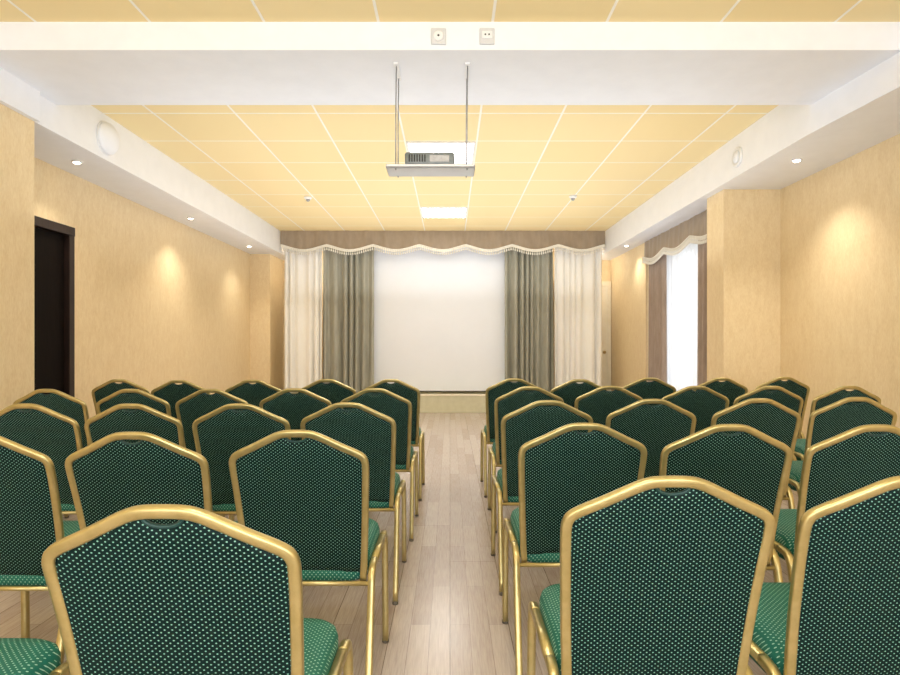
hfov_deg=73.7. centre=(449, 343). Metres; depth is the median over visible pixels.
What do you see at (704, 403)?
banquet chair
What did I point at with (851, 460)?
banquet chair
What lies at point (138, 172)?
ceiling beam
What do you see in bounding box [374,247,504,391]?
projection screen
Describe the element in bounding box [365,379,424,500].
banquet chair
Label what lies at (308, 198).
smoke detector
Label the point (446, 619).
floor
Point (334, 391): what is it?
banquet chair
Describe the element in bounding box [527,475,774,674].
banquet chair
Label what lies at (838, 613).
banquet chair
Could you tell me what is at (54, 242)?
door
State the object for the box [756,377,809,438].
banquet chair
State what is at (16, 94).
trim
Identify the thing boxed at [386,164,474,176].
tray
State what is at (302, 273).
curtain
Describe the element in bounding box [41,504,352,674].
banquet chair
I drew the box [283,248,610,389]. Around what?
wall
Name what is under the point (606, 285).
door
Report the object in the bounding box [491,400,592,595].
banquet chair
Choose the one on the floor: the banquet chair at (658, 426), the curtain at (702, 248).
the banquet chair at (658, 426)
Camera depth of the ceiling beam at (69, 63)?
3.68 m
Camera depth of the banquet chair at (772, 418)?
2.88 m
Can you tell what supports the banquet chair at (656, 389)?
on the floor
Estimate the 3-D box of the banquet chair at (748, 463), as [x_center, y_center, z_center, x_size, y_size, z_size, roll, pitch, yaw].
[0.904,0.704,2.190,0.453,0.892,0.538,0,0,0]
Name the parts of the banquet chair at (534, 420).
leg, rail, leg, seat, frame, backrest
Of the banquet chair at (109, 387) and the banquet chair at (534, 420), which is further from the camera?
the banquet chair at (109, 387)
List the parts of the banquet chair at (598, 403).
frame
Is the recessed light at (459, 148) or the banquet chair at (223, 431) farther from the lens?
the recessed light at (459, 148)
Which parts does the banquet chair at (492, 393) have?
leg, leg, seat, backrest, frame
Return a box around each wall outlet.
[431,28,445,44]
[480,28,494,44]
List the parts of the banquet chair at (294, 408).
frame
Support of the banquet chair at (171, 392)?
on the floor
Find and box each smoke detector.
[304,196,311,201]
[569,195,576,200]
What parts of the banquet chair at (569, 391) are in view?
frame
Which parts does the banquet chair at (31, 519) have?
leg, backrest, frame, seat, leg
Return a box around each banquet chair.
[0,403,82,514]
[0,436,79,663]
[0,638,69,674]
[13,389,88,517]
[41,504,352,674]
[65,432,237,661]
[84,403,224,516]
[92,379,149,414]
[96,389,170,415]
[151,380,209,418]
[175,389,247,451]
[192,403,290,520]
[225,379,280,406]
[229,430,388,674]
[259,388,331,440]
[298,379,355,403]
[300,402,406,604]
[341,388,418,541]
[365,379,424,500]
[480,378,536,497]
[488,386,563,532]
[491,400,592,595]
[502,423,646,674]
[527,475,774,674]
[550,379,600,406]
[574,386,642,430]
[605,399,695,477]
[622,378,675,405]
[659,424,791,581]
[662,386,728,432]
[693,378,747,406]
[711,398,800,508]
[733,386,802,460]
[749,476,899,674]
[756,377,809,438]
[773,424,899,581]
[788,397,896,495]
[794,386,880,460]
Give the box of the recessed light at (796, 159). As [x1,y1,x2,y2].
[791,158,802,161]
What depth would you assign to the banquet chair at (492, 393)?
4.55 m
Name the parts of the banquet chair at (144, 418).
backrest, frame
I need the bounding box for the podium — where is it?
[292,392,485,412]
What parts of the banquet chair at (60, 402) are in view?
frame, backrest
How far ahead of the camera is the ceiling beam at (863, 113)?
4.91 m
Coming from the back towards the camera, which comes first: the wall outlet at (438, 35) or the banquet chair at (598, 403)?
the banquet chair at (598, 403)
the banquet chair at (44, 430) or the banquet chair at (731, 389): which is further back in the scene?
the banquet chair at (731, 389)
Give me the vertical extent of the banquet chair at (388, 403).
0.892 m
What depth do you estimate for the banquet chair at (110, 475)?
1.80 m
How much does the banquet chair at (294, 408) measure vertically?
0.892 m
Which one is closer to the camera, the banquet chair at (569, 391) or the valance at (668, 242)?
the banquet chair at (569, 391)
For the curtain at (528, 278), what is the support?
hanging from the ceiling
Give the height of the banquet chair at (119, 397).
0.892 m
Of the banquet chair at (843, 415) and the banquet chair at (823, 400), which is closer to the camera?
the banquet chair at (843, 415)
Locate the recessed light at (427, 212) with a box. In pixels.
[420,207,466,217]
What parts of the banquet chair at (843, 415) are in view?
leg, seat, frame, backrest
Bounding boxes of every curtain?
[284,248,321,392]
[323,247,373,392]
[505,247,553,391]
[554,247,601,386]
[648,254,666,382]
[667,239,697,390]
[697,239,706,385]
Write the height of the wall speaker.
0.270 m
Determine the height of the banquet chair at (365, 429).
0.892 m
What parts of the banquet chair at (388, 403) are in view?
backrest, frame, seat, leg, leg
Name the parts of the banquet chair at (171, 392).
frame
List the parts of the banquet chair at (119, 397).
backrest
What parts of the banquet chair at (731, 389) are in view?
frame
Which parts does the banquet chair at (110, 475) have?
backrest, frame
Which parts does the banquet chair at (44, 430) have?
frame, seat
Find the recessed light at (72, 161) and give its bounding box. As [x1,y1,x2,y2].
[71,160,82,163]
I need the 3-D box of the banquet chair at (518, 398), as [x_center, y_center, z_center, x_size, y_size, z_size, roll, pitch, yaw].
[0.487,0.704,3.910,0.453,0.892,0.538,0,0,0]
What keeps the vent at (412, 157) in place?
attached to the projector
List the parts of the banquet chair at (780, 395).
frame, backrest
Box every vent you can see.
[409,154,425,161]
[732,147,742,166]
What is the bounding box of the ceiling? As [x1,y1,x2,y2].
[0,0,899,230]
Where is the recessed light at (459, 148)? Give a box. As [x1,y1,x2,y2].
[406,142,474,163]
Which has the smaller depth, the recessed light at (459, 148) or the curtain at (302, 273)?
the recessed light at (459, 148)
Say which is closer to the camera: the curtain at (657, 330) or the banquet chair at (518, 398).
the banquet chair at (518, 398)
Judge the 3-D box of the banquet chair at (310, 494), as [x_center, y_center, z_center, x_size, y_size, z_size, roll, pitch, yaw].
[-0.462,0.704,2.060,0.454,0.892,0.538,0,0,0]
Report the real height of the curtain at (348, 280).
2.615 m
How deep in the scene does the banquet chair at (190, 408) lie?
3.48 m
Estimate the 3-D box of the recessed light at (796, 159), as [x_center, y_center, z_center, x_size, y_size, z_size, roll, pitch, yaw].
[2.860,-1.511,4.950,0.084,0.016,0.084,0,0,0]
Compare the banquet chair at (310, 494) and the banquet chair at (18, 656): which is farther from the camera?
the banquet chair at (310, 494)
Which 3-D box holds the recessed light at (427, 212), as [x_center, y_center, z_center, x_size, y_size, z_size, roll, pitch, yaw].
[-0.085,-1.881,8.601,0.646,0.015,0.646,0,0,0]
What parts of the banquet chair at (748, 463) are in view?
backrest, leg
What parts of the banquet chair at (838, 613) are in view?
rail, leg, seat, backrest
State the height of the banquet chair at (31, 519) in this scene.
0.892 m
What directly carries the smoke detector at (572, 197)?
attached to the ceiling
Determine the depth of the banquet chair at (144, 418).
2.62 m
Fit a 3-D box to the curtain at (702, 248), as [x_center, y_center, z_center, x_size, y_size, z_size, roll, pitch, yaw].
[2.970,-0.205,6.735,0.097,2.610,0.830,0,0,0]
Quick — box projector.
[405,152,454,163]
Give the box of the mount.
[386,62,474,177]
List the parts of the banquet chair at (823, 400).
seat, leg, frame, backrest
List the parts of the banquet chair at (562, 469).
leg, rail, leg, seat, frame, backrest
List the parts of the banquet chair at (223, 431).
seat, frame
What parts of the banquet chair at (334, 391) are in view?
frame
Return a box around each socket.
[433,30,443,40]
[482,31,491,37]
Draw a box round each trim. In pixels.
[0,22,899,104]
[0,67,39,121]
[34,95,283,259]
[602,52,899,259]
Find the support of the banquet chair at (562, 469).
on the floor
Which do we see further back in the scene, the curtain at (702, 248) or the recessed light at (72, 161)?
the curtain at (702, 248)
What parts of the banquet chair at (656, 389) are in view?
frame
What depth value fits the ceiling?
5.44 m
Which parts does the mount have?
rod, rod, rod, rod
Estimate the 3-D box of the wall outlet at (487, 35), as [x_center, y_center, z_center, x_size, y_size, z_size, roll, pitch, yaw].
[0.217,-1.801,3.510,0.088,0.096,0.020,0,0,0]
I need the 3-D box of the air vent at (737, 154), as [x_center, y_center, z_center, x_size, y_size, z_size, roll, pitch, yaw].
[2.586,-1.690,5.420,0.028,0.176,0.176,0,0,0]
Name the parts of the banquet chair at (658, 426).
frame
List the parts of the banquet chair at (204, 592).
backrest, seat, rail, leg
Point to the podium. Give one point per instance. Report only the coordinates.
(430, 402)
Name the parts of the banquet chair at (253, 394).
frame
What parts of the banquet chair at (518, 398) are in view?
leg, leg, seat, backrest, frame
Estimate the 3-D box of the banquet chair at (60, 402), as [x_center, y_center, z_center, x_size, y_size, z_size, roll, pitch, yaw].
[-2.323,0.704,3.710,0.454,0.892,0.538,0,0,0]
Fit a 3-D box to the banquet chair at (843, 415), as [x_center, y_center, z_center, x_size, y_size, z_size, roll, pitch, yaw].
[1.986,0.704,3.180,0.453,0.892,0.538,0,0,0]
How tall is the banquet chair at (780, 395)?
0.892 m
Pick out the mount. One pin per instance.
(398, 170)
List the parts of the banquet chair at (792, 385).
backrest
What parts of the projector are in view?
connector panel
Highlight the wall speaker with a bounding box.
[96,121,119,155]
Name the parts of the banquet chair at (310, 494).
backrest, frame, seat, leg, rail, leg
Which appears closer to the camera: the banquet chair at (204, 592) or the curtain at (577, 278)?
the banquet chair at (204, 592)
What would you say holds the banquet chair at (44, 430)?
on the floor
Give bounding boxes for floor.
[0,413,797,674]
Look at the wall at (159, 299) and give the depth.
6.31 m
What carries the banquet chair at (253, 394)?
on the floor
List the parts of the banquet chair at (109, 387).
backrest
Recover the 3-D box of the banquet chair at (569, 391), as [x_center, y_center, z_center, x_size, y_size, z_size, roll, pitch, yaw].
[0.953,0.704,4.660,0.453,0.892,0.538,0,0,0]
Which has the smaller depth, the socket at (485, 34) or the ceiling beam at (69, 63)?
the socket at (485, 34)
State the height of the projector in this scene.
0.092 m
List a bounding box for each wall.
[0,103,282,418]
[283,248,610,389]
[611,134,899,438]
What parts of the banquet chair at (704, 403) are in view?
frame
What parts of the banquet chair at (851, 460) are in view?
rail, leg, seat, frame, backrest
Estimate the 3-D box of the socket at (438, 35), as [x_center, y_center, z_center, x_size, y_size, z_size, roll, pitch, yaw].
[-0.068,-1.801,3.503,0.060,0.060,0.009,0,0,0]
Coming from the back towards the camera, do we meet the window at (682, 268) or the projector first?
the window at (682, 268)
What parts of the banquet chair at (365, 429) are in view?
backrest, frame, seat, leg, rail, leg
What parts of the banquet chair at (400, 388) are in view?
frame, backrest, seat, leg, leg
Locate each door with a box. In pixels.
[34,215,74,396]
[602,281,610,390]
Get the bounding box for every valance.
[280,231,604,254]
[642,210,706,264]
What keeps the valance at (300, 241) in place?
hanging from the ceiling
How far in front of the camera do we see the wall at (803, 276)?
5.52 m
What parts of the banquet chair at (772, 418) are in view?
backrest, leg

